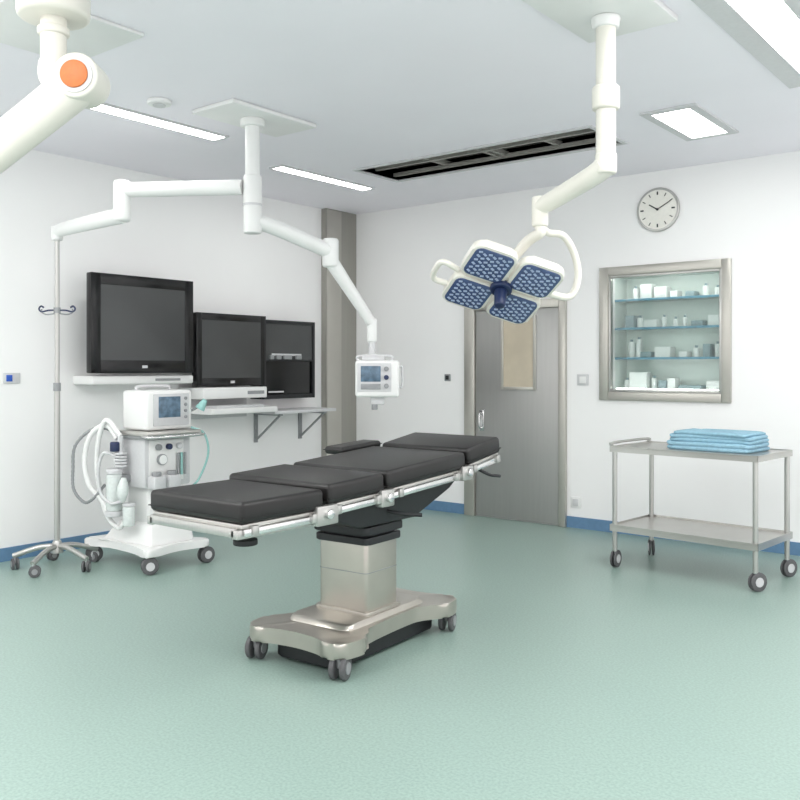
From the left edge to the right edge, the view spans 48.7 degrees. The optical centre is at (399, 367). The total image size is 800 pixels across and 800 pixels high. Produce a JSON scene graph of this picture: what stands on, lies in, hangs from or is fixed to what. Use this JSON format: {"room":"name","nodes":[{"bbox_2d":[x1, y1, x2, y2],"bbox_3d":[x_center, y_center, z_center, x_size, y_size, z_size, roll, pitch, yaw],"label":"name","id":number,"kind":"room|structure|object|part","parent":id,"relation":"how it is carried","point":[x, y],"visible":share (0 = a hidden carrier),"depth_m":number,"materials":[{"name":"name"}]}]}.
{"room":"operating room","nodes":[
{"label":"operating room","id":0,"kind":"room"},
{"bbox_2d":[0,150,320,547],"bbox_3d":[-3.120,-0.114,6.428,0.120,3.100,8.200,0,0,38],"label":"wall","id":1,"kind":"structure","parent":0,"point":[201,240],"depth_m":7.13,"materials":[{"name":"paint"}]},
{"bbox_2d":[3,373,19,383],"bbox_3d":[-2.898,0.076,6.597,0.018,0.080,0.130,0,0,38],"label":"outlet panel","id":2,"kind":"object","parent":1,"relation":"attached to","point":[8,378],"visible":1,"depth_m":6.58,"materials":[{"name":"plastic"}]},
{"bbox_2d":[0,531,109,561],"bbox_3d":[-3.224,1.386,6.191,0.012,0.100,7.700,0,0,38],"label":"baseboard","id":3,"kind":"structure","parent":1,"relation":"attached to","point":[5,553],"depth_m":6.72,"materials":[{"name":"plastic"}]},
{"bbox_2d":[73,375,192,384],"bbox_3d":[-2.182,0.096,7.286,0.283,0.070,0.970,0,0,38],"label":"shelf","id":4,"kind":"object","parent":1,"relation":"attached to","point":[103,379],"visible":1,"depth_m":7.12,"materials":[{"name":"white plastic"}]},
{"bbox_2d":[87,272,192,372],"bbox_3d":[-2.189,-0.349,7.256,0.310,0.780,0.975,0,0,38],"label":"wall monitor","id":5,"kind":"object","parent":1,"relation":"attached to","point":[136,324],"visible":1,"depth_m":7.11,"materials":[{"name":"plastic"}]},
{"bbox_2d":[178,386,277,418],"bbox_3d":[-1.541,0.314,7.952,0.460,0.285,0.770,0,0,38],"label":"shelf","id":6,"kind":"object","parent":1,"relation":"attached to","point":[223,401],"visible":0.77,"depth_m":7.86,"materials":[{"name":"white plastic"}]},
{"bbox_2d":[191,406,277,414],"bbox_3d":[-1.541,0.376,7.952,0.460,0.050,0.770,0,0,38],"label":"tray","id":7,"kind":"object","parent":6,"relation":"on","point":[209,410],"depth_m":7.72,"materials":[{"name":"white plastic"}]},
{"bbox_2d":[248,390,263,393],"bbox_3d":[-1.314,0.221,8.059,0.003,0.030,0.200,0,0,38],"label":"vent","id":8,"kind":"object","parent":6,"relation":"attached to","point":[249,391],"depth_m":8.06,"materials":[{"name":"grey plastic"}]},
{"bbox_2d":[192,312,265,386],"bbox_3d":[-1.607,-0.162,8.030,0.260,0.645,0.810,0,0,38],"label":"wall monitor","id":9,"kind":"object","parent":1,"relation":"attached to","point":[228,349],"visible":0.97,"depth_m":7.92,"materials":[{"name":"plastic"}]},
{"bbox_2d":[250,320,314,398],"bbox_3d":[-1.140,-0.082,8.667,0.200,0.755,0.700,0,0,38],"label":"wall monitor","id":10,"kind":"object","parent":1,"relation":"attached to","point":[290,345],"visible":0.89,"depth_m":8.63,"materials":[{"name":"plastic"}]},
{"bbox_3d":[-1.095,-0.104,8.587,0.030,0.040,0.100,0,0,38],"label":"handle","id":11,"kind":"part","parent":10,"relation":"part of","materials":[{"name":"grey plastic"}]},
{"bbox_3d":[-1.082,-0.252,8.622,0.006,0.345,0.630,0,0,38],"label":"glass","id":12,"kind":"part","parent":10,"relation":"part of","materials":[{"name":"black glass"}]},
{"bbox_3d":[-1.002,-0.104,8.704,0.030,0.040,0.070,0,0,38],"label":"handle","id":13,"kind":"part","parent":10,"relation":"part of","materials":[{"name":"grey plastic"}]},
{"bbox_2d":[254,407,335,442],"bbox_3d":[-1.047,0.558,8.639,0.380,0.315,0.840,0,0,38],"label":"shelf","id":14,"kind":"object","parent":1,"relation":"attached to","point":[300,410],"visible":0.8,"depth_m":8.53,"materials":[{"name":"metal"}]},
{"bbox_2d":[321,208,355,456],"bbox_3d":[-0.644,-0.114,9.390,0.078,3.099,0.479,0,0,38],"label":"column","id":15,"kind":"structure","parent":0,"point":[348,220],"depth_m":9.32,"materials":[{"name":"paint"}]},
{"bbox_3d":[-0.691,-0.139,9.275,0.008,3.030,0.220,0,0,38],"label":"cover strip","id":16,"kind":"part","parent":15,"relation":"part of","materials":[{"name":"grey metal"}]},
{"bbox_2d":[0,509,799,799],"bbox_3d":[-0.096,1.486,4.029,7.600,0.100,8.200,0,0,38],"label":"floor","id":17,"kind":"structure","parent":0,"point":[563,672],"depth_m":4.10,"materials":[{"name":"plastic"}]},
{"bbox_2d":[10,241,100,577],"bbox_3d":[-2.441,0.261,6.340,0.608,2.348,0.610,0,0,38],"label":"pole stand","id":18,"kind":"object","parent":17,"relation":"on","point":[52,550],"visible":1,"depth_m":6.32,"materials":[{"name":"metal"}]},
{"bbox_2d":[71,384,214,574],"bbox_3d":[-1.896,0.778,6.489,0.806,1.315,0.770,0,0,38],"label":"machine","id":19,"kind":"object","parent":17,"relation":"on","point":[152,452],"visible":0.99,"depth_m":6.33,"materials":[{"name":"white plastic"}]},
{"bbox_2d":[106,474,122,511],"bbox_3d":[-2.037,0.886,6.296,0.112,0.260,0.112,0,0,38],"label":"canister","id":20,"kind":"object","parent":19,"relation":"on","point":[112,480],"depth_m":6.25,"materials":[{"name":"white plastic"}]},
{"bbox_3d":[-1.995,0.601,6.301,0.040,0.230,0.040,0,0,38],"label":"valve stem","id":21,"kind":"part","parent":19,"relation":"part of","materials":[{"name":"plastic"}]},
{"bbox_2d":[122,502,134,526],"bbox_3d":[-1.917,1.036,6.239,0.088,0.160,0.088,0,0,38],"label":"jar","id":22,"kind":"object","parent":19,"relation":"on","point":[128,508],"depth_m":6.20,"materials":[{"name":"plastic"}]},
{"bbox_3d":[-1.871,1.284,6.522,0.800,0.055,0.573,0,0,38],"label":"plate","id":23,"kind":"part","parent":19,"relation":"part of","materials":[{"name":"white plastic"}]},
{"bbox_3d":[-1.823,0.145,6.518,0.024,0.049,0.319,0,0,38],"label":"carry handle","id":24,"kind":"part","parent":19,"relation":"part of","materials":[{"name":"plastic"}]},
{"bbox_2d":[123,389,190,430],"bbox_3d":[-1.773,0.303,6.483,0.322,0.285,0.400,0,0,38],"label":"monitor","id":25,"kind":"object","parent":19,"relation":"on","point":[156,409],"depth_m":6.36,"materials":[{"name":"white plastic"}]},
{"bbox_3d":[-1.721,0.566,6.301,0.030,0.044,0.044,0,0,38],"label":"flow knob","id":26,"kind":"part","parent":19,"relation":"part of","materials":[{"name":"grey plastic"}]},
{"bbox_3d":[-1.687,0.666,6.376,0.010,0.300,0.300,0,0,38],"label":"panel","id":27,"kind":"part","parent":19,"relation":"part of","materials":[{"name":"white plastic"}]},
{"bbox_3d":[-1.665,0.566,6.372,0.030,0.044,0.044,0,0,38],"label":"flow knob","id":28,"kind":"part","parent":19,"relation":"part of","materials":[{"name":"blue plastic"}]},
{"bbox_3d":[-1.620,0.484,6.338,0.146,0.026,0.510,0,0,38],"label":"rail","id":29,"kind":"part","parent":19,"relation":"part of","materials":[{"name":"silver metal"}]},
{"bbox_3d":[-1.609,0.566,6.442,0.030,0.044,0.044,0,0,38],"label":"flow knob","id":30,"kind":"part","parent":19,"relation":"part of","materials":[{"name":"plastic"}]},
{"bbox_2d":[147,432,500,680],"bbox_3d":[-0.329,0.919,4.624,0.919,1.033,2.002,0,0,38],"label":"table","id":31,"kind":"object","parent":17,"relation":"on","point":[359,495],"visible":1,"depth_m":4.41,"materials":[{"name":"leather"}]},
{"bbox_3d":[-0.724,0.683,4.030,0.615,0.045,0.580,0,0,38],"label":"leg frame","id":32,"kind":"part","parent":31,"relation":"part of","materials":[{"name":"metal"}]},
{"bbox_3d":[-0.740,0.654,3.998,0.600,0.021,0.470,0,0,38],"label":"leg pad plate","id":33,"kind":"part","parent":31,"relation":"part of","materials":[{"name":"metal"}]},
{"bbox_3d":[-0.692,0.777,3.953,0.110,0.027,0.110,0,0,38],"label":"leg release knob","id":34,"kind":"part","parent":31,"relation":"part of","materials":[{"name":"plastic"}]},
{"bbox_3d":[-0.497,0.678,3.806,0.014,0.033,0.460,0,0,38],"label":"leg pad rail","id":35,"kind":"part","parent":31,"relation":"part of","materials":[{"name":"silver metal"}]},
{"bbox_3d":[-0.469,0.627,4.395,0.670,0.034,0.380,0,0,38],"label":"thigh pad plate","id":36,"kind":"part","parent":31,"relation":"part of","materials":[{"name":"metal"}]},
{"bbox_3d":[-0.199,0.651,4.182,0.014,0.045,0.371,0,0,38],"label":"thigh pad rail","id":37,"kind":"part","parent":31,"relation":"part of","materials":[{"name":"silver metal"}]},
{"bbox_3d":[-0.002,0.729,4.464,0.232,0.045,0.034,0,0,10],"label":"tilt lever","id":38,"kind":"part","parent":31,"relation":"part of","materials":[{"name":"plastic"}]},
{"bbox_3d":[-0.107,0.591,4.828,0.640,0.060,0.666,0,0,38],"label":"seat pad plate","id":39,"kind":"part","parent":31,"relation":"part of","materials":[{"name":"metal"}]},
{"bbox_3d":[0.152,0.615,4.625,0.014,0.072,0.657,0,0,38],"label":"seat pad rail","id":40,"kind":"part","parent":31,"relation":"part of","materials":[{"name":"silver metal"}]},
{"bbox_3d":[0.244,0.528,5.238,0.600,0.064,0.317,0,0,38],"label":"head pad plate","id":41,"kind":"part","parent":31,"relation":"part of","materials":[{"name":"metal"}]},
{"bbox_3d":[0.488,0.552,5.048,0.014,0.074,0.309,0,0,38],"label":"head pad rail","id":42,"kind":"part","parent":31,"relation":"part of","materials":[{"name":"silver metal"}]},
{"bbox_3d":[0.507,0.597,5.024,0.135,0.057,0.032,0,0,0],"label":"lever","id":43,"kind":"part","parent":31,"relation":"part of","materials":[{"name":"plastic"}]},
{"bbox_2d":[609,437,796,591],"bbox_3d":[2.112,0.982,6.228,1.121,0.908,0.675,0,0,43],"label":"trolley","id":44,"kind":"object","parent":17,"relation":"on","point":[755,539],"visible":1,"depth_m":6.06,"materials":[{"name":"metal"}]},
{"bbox_3d":[1.548,0.949,6.363,0.035,0.735,0.035,0,0,43],"label":"leg","id":45,"kind":"part","parent":44,"relation":"part of","materials":[{"name":"metal"}]},
{"bbox_3d":[1.719,0.551,6.580,0.020,0.047,0.600,0,0,43],"label":"push handle","id":46,"kind":"part","parent":44,"relation":"part of","materials":[{"name":"metal"}]},
{"bbox_3d":[1.926,0.949,6.762,0.035,0.735,0.035,0,0,43],"label":"leg","id":47,"kind":"part","parent":44,"relation":"part of","materials":[{"name":"metal"}]},
{"bbox_2d":[610,441,792,462],"bbox_3d":[2.104,0.583,6.215,1.064,0.041,0.604,0,0,43],"label":"tray","id":48,"kind":"object","parent":44,"relation":"on","point":[648,447],"depth_m":6.01,"materials":[{"name":"metal"}]},
{"bbox_2d":[610,514,792,551],"bbox_3d":[2.104,1.147,6.215,1.064,0.047,0.604,0,0,43],"label":"shelf","id":49,"kind":"object","parent":44,"relation":"attached to","point":[668,527],"depth_m":6.13,"materials":[{"name":"metal"}]},
{"bbox_2d":[667,428,769,453],"bbox_3d":[2.214,0.502,6.157,0.613,0.130,0.405,0,0,43],"label":"folded towels","id":50,"kind":"object","parent":44,"relation":"on","point":[712,440],"visible":1,"depth_m":6.00,"materials":[{"name":"blue fabric"}]},
{"bbox_3d":[2.282,0.949,5.668,0.035,0.735,0.035,0,0,43],"label":"leg","id":51,"kind":"part","parent":44,"relation":"part of","materials":[{"name":"metal"}]},
{"bbox_3d":[2.660,0.949,6.068,0.035,0.735,0.035,0,0,43],"label":"leg","id":52,"kind":"part","parent":44,"relation":"part of","materials":[{"name":"metal"}]},
{"bbox_2d":[0,0,799,213],"bbox_3d":[-0.106,-1.714,4.113,7.720,0.100,8.320,0,0,38],"label":"ceiling","id":53,"kind":"structure","parent":0,"point":[379,81],"depth_m":5.29,"materials":[{"name":"paint"}]},
{"bbox_2d":[0,0,110,173],"bbox_3d":[-1.682,-0.971,3.629,0.828,1.384,0.705,0,0,38],"label":"boom","id":54,"kind":"object","parent":53,"relation":"attached to","point":[71,83],"depth_m":3.57,"materials":[{"name":"white metal"}]},
{"bbox_2d":[0,0,143,56],"bbox_3d":[-1.721,-1.653,4.329,0.640,0.019,0.650,0,0,38],"label":"panel","id":55,"kind":"object","parent":53,"relation":"attached to","point":[101,35],"visible":0.52,"depth_m":4.37,"materials":[{"name":"white metal"}]},
{"bbox_2d":[89,102,228,140],"bbox_3d":[-1.683,-1.657,5.882,0.170,0.014,1.270,0,0,38],"label":"strip light","id":56,"kind":"object","parent":53,"relation":"in","point":[106,108],"depth_m":5.94,"materials":[{"name":"white plastic"}]},
{"bbox_2d":[147,97,171,107],"bbox_3d":[-1.495,-1.644,5.484,0.150,0.040,0.150,0,0,38],"label":"smoke detector","id":57,"kind":"object","parent":53,"relation":"attached to","point":[157,102],"visible":1,"depth_m":5.44,"materials":[{"name":"white plastic"}]},
{"bbox_2d":[51,98,376,353],"bbox_3d":[-1.335,-0.858,6.308,1.886,1.608,1.441,0,0,38],"label":"pendant","id":58,"kind":"object","parent":53,"relation":"attached to","point":[255,120],"depth_m":5.89,"materials":[{"name":"white metal"}]},
{"bbox_2d":[355,354,402,409],"bbox_3d":[-0.146,0.099,6.276,0.340,0.395,0.185,0,0,0],"label":"monitor","id":59,"kind":"object","parent":58,"relation":"hanging from","point":[376,378],"visible":1,"depth_m":6.21,"materials":[{"name":"white plastic"}]},
{"bbox_3d":[-0.181,-0.069,6.263,0.267,0.060,0.031,0,0,0],"label":"handle","id":60,"kind":"part","parent":59,"relation":"part of","materials":[{"name":"plastic"}]},
{"bbox_2d":[269,164,374,190],"bbox_3d":[-0.658,-1.657,7.730,0.160,0.014,1.180,0,0,38],"label":"strip light","id":61,"kind":"object","parent":53,"relation":"in","point":[282,168],"depth_m":7.67,"materials":[{"name":"white plastic"}]},
{"bbox_2d":[352,125,627,182],"bbox_3d":[0.642,-1.708,6.954,2.180,0.112,0.600,0,0,38],"label":"rim","id":62,"kind":"object","parent":53,"relation":"attached to","point":[622,142],"visible":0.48,"depth_m":7.00,"materials":[{"name":"plastic"}]},
{"bbox_2d":[362,132,618,179],"bbox_3d":[0.642,-1.804,6.954,2.160,0.280,0.580,0,0,38],"label":"cavity","id":63,"kind":"object","parent":53,"relation":"attached to","point":[581,135],"visible":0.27,"depth_m":7.21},
{"bbox_2d":[375,128,595,176],"bbox_3d":[0.642,-1.714,6.954,2.120,0.060,0.540,0,0,38],"label":"bars","id":64,"kind":"object","parent":63,"relation":"attached to","point":[497,152],"visible":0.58,"depth_m":7.00,"materials":[{"name":"grey metal"}]},
{"bbox_2d":[430,0,677,323],"bbox_3d":[0.600,-0.952,4.248,1.222,1.423,1.107,0,0,38],"label":"lamp","id":65,"kind":"object","parent":53,"relation":"hanging from","point":[490,272],"visible":1,"depth_m":4.37,"materials":[{"name":"white metal"}]},
{"bbox_3d":[0.519,-0.359,4.552,0.067,0.110,0.100,0,0,8],"label":"sterile handle","id":66,"kind":"part","parent":65,"relation":"part of","materials":[{"name":"blue plastic"}]},
{"bbox_3d":[0.525,-0.412,4.585,0.117,0.085,0.110,0,0,38],"label":"sterile handle","id":67,"kind":"part","parent":65,"relation":"part of","materials":[{"name":"blue plastic"}]},
{"bbox_3d":[0.838,-0.887,4.302,0.107,0.218,0.487,0,0,-34],"label":"spring arm","id":68,"kind":"part","parent":65,"relation":"part of","materials":[{"name":"white metal"}]},
{"bbox_3d":[0.843,-1.649,3.942,0.460,0.029,0.930,0,0,38],"label":"ceiling plate","id":69,"kind":"part","parent":65,"relation":"part of","materials":[{"name":"white metal"}]},
{"bbox_2d":[639,103,738,140],"bbox_3d":[1.971,-1.657,5.983,0.370,0.014,0.850,0,0,38],"label":"panel light","id":70,"kind":"object","parent":53,"relation":"in","point":[689,122],"depth_m":5.93,"materials":[{"name":"white plastic"}]},
{"bbox_2d":[691,0,799,88],"bbox_3d":[1.529,-1.657,3.889,0.440,0.014,3.040,0,0,38],"label":"panel light","id":71,"kind":"object","parent":53,"relation":"attached to","point":[769,30],"depth_m":4.29,"materials":[{"name":"white plastic"}]},
{"bbox_2d":[356,151,799,542],"bbox_3d":[2.442,-0.114,7.325,7.720,3.100,0.120,0,0,38],"label":"wall","id":72,"kind":"structure","parent":0,"point":[746,211],"depth_m":7.63,"materials":[{"name":"paint"}]},
{"bbox_2d":[445,374,450,380],"bbox_3d":[0.472,0.096,8.800,0.070,0.070,0.018,0,0,38],"label":"switch","id":73,"kind":"object","parent":72,"relation":"attached to","point":[447,376],"visible":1,"depth_m":8.79,"materials":[{"name":"grey plastic"}]},
{"bbox_2d":[464,298,566,526],"bbox_3d":[1.069,0.401,8.313,1.100,2.070,0.040,0,0,38],"label":"door frame","id":74,"kind":"structure","parent":72,"relation":"attached to","point":[469,315],"depth_m":8.00,"materials":[{"name":"metal"}]},
{"bbox_2d":[476,308,557,524],"bbox_3d":[1.096,0.440,8.303,0.895,1.977,0.022,0,0,38],"label":"leaf","id":75,"kind":"object","parent":72,"relation":"attached to","point":[524,422],"visible":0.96,"depth_m":8.26,"materials":[{"name":"metal"}]},
{"bbox_2d":[480,410,483,430],"bbox_3d":[0.790,0.506,8.525,0.050,0.200,0.008,0,0,38],"label":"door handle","id":76,"kind":"object","parent":75,"relation":"attached to","point":[482,411],"visible":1,"depth_m":8.52,"materials":[{"name":"silver metal"}]},
{"bbox_2d":[478,315,535,428],"bbox_3d":[1.009,0.046,8.330,0.606,1.081,0.054,0,0,36],"label":"window","id":77,"kind":"structure","parent":75,"relation":"attached to","point":[517,341],"depth_m":8.28,"materials":[{"name":"glass"}]},
{"bbox_3d":[0.772,0.506,8.502,0.018,0.161,0.054,0,0,38],"label":"pull handle","id":78,"kind":"part","parent":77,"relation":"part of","materials":[{"name":"silver metal"}]},
{"bbox_2d":[571,496,580,507],"bbox_3d":[1.577,1.206,7.924,0.100,0.100,0.018,0,0,38],"label":"wall socket","id":79,"kind":"object","parent":72,"relation":"attached to","point":[575,501],"visible":1,"depth_m":7.92,"materials":[{"name":"white plastic"}]},
{"bbox_2d":[577,374,588,385],"bbox_3d":[1.632,0.106,7.880,0.110,0.100,0.018,0,0,38],"label":"light switch","id":80,"kind":"object","parent":72,"relation":"attached to","point":[582,379],"visible":1,"depth_m":7.87,"materials":[{"name":"plastic"}]},
{"bbox_2d":[424,500,799,555],"bbox_3d":[2.488,1.386,7.205,7.500,0.100,0.012,0,0,38],"label":"baseboard","id":81,"kind":"structure","parent":72,"relation":"attached to","point":[573,522],"depth_m":7.84,"materials":[{"name":"plastic"}]},
{"bbox_2d":[637,187,679,231],"bbox_3d":[2.173,-1.334,7.436,0.370,0.370,0.042,0,0,38],"label":"wall clock","id":82,"kind":"object","parent":72,"relation":"attached to","point":[658,209],"visible":1,"depth_m":7.42,"materials":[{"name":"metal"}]},
{"bbox_2d":[599,258,731,402],"bbox_3d":[2.322,-0.299,7.568,1.140,1.160,0.410,0,0,38],"label":"upper cabinet","id":83,"kind":"object","parent":72,"relation":"attached to","point":[673,342],"visible":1,"depth_m":7.66,"materials":[{"name":"metal"}]},
{"bbox_2d":[625,380,629,387],"bbox_3d":[2.025,0.155,7.861,0.050,0.099,0.050,0,0,38],"label":"bottle","id":84,"kind":"object","parent":83,"relation":"on","point":[627,382],"depth_m":7.84,"materials":[{"name":"white plastic"}]},
{"bbox_2d":[629,342,634,356],"bbox_3d":[2.056,-0.163,7.836,0.050,0.139,0.050,0,0,38],"label":"bottle","id":85,"kind":"object","parent":83,"relation":"on","point":[631,344],"depth_m":7.82,"materials":[{"name":"white plastic"}]},
{"bbox_2d":[633,288,638,298],"bbox_3d":[2.087,-0.652,7.811,0.050,0.099,0.050,0,0,38],"label":"bottle","id":86,"kind":"object","parent":83,"relation":"on","point":[635,291],"depth_m":7.79,"materials":[{"name":"white plastic"}]},
{"bbox_2d":[636,339,641,356],"bbox_3d":[2.111,-0.172,7.793,0.050,0.159,0.050,0,0,38],"label":"bottle","id":87,"kind":"object","parent":83,"relation":"on","point":[639,341],"depth_m":7.77,"materials":[{"name":"white plastic"}]},
{"bbox_2d":[637,318,642,326],"bbox_3d":[2.119,-0.398,7.786,0.050,0.089,0.050,0,0,38],"label":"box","id":88,"kind":"object","parent":83,"relation":"on","point":[639,320],"depth_m":7.77,"materials":[{"name":"white cardboard"}]},
{"bbox_2d":[651,378,656,388],"bbox_3d":[2.221,0.145,7.706,0.050,0.119,0.050,0,0,38],"label":"bottle","id":89,"kind":"object","parent":83,"relation":"on","point":[653,380],"depth_m":7.68,"materials":[{"name":"white plastic"}]},
{"bbox_2d":[662,317,666,326],"bbox_3d":[2.291,-0.398,7.650,0.040,0.089,0.040,0,0,38],"label":"bottle","id":90,"kind":"object","parent":83,"relation":"on","point":[664,319],"depth_m":7.63,"materials":[{"name":"white plastic"}]},
{"bbox_2d":[622,297,718,302],"bbox_3d":[2.366,-0.594,7.615,0.976,0.012,0.237,0,0,38],"label":"shelf","id":91,"kind":"object","parent":83,"relation":"attached to","point":[635,299],"depth_m":7.64,"materials":[{"name":"clear glass"}]},
{"bbox_2d":[624,327,718,330],"bbox_3d":[2.366,-0.344,7.615,0.976,0.012,0.237,0,0,38],"label":"shelf","id":92,"kind":"object","parent":83,"relation":"attached to","point":[625,328],"depth_m":7.63,"materials":[{"name":"clear glass"}]},
{"bbox_2d":[673,319,677,325],"bbox_3d":[2.369,-0.388,7.588,0.040,0.069,0.040,0,0,38],"label":"bottle","id":93,"kind":"object","parent":83,"relation":"on","point":[675,321],"depth_m":7.57,"materials":[{"name":"white plastic"}]},
{"bbox_2d":[682,317,686,325],"bbox_3d":[2.432,-0.393,7.538,0.040,0.079,0.040,0,0,38],"label":"bottle","id":94,"kind":"object","parent":83,"relation":"on","point":[684,320],"depth_m":7.52,"materials":[{"name":"white plastic"}]},
{"bbox_2d":[693,348,699,356],"bbox_3d":[2.510,-0.133,7.476,0.050,0.079,0.050,0,0,38],"label":"bottle","id":95,"kind":"object","parent":83,"relation":"on","point":[696,351],"depth_m":7.46,"materials":[{"name":"white plastic"}]},
{"bbox_2d":[703,286,708,294],"bbox_3d":[2.573,-0.647,7.426,0.050,0.089,0.050,0,0,38],"label":"bottle","id":96,"kind":"object","parent":83,"relation":"on","point":[705,288],"depth_m":7.41,"materials":[{"name":"white plastic"}]},
{"bbox_2d":[715,287,718,294],"bbox_3d":[2.651,-0.637,7.364,0.050,0.069,0.050,0,0,38],"label":"bottle","id":97,"kind":"object","parent":83,"relation":"on","point":[716,288],"depth_m":7.35,"materials":[{"name":"white plastic"}]},
{"bbox_2d":[715,344,718,356],"bbox_3d":[2.651,-0.147,7.364,0.050,0.109,0.050,0,0,38],"label":"bottle","id":98,"kind":"object","parent":83,"relation":"on","point":[716,345],"depth_m":7.35,"materials":[{"name":"white plastic"}]}
]}

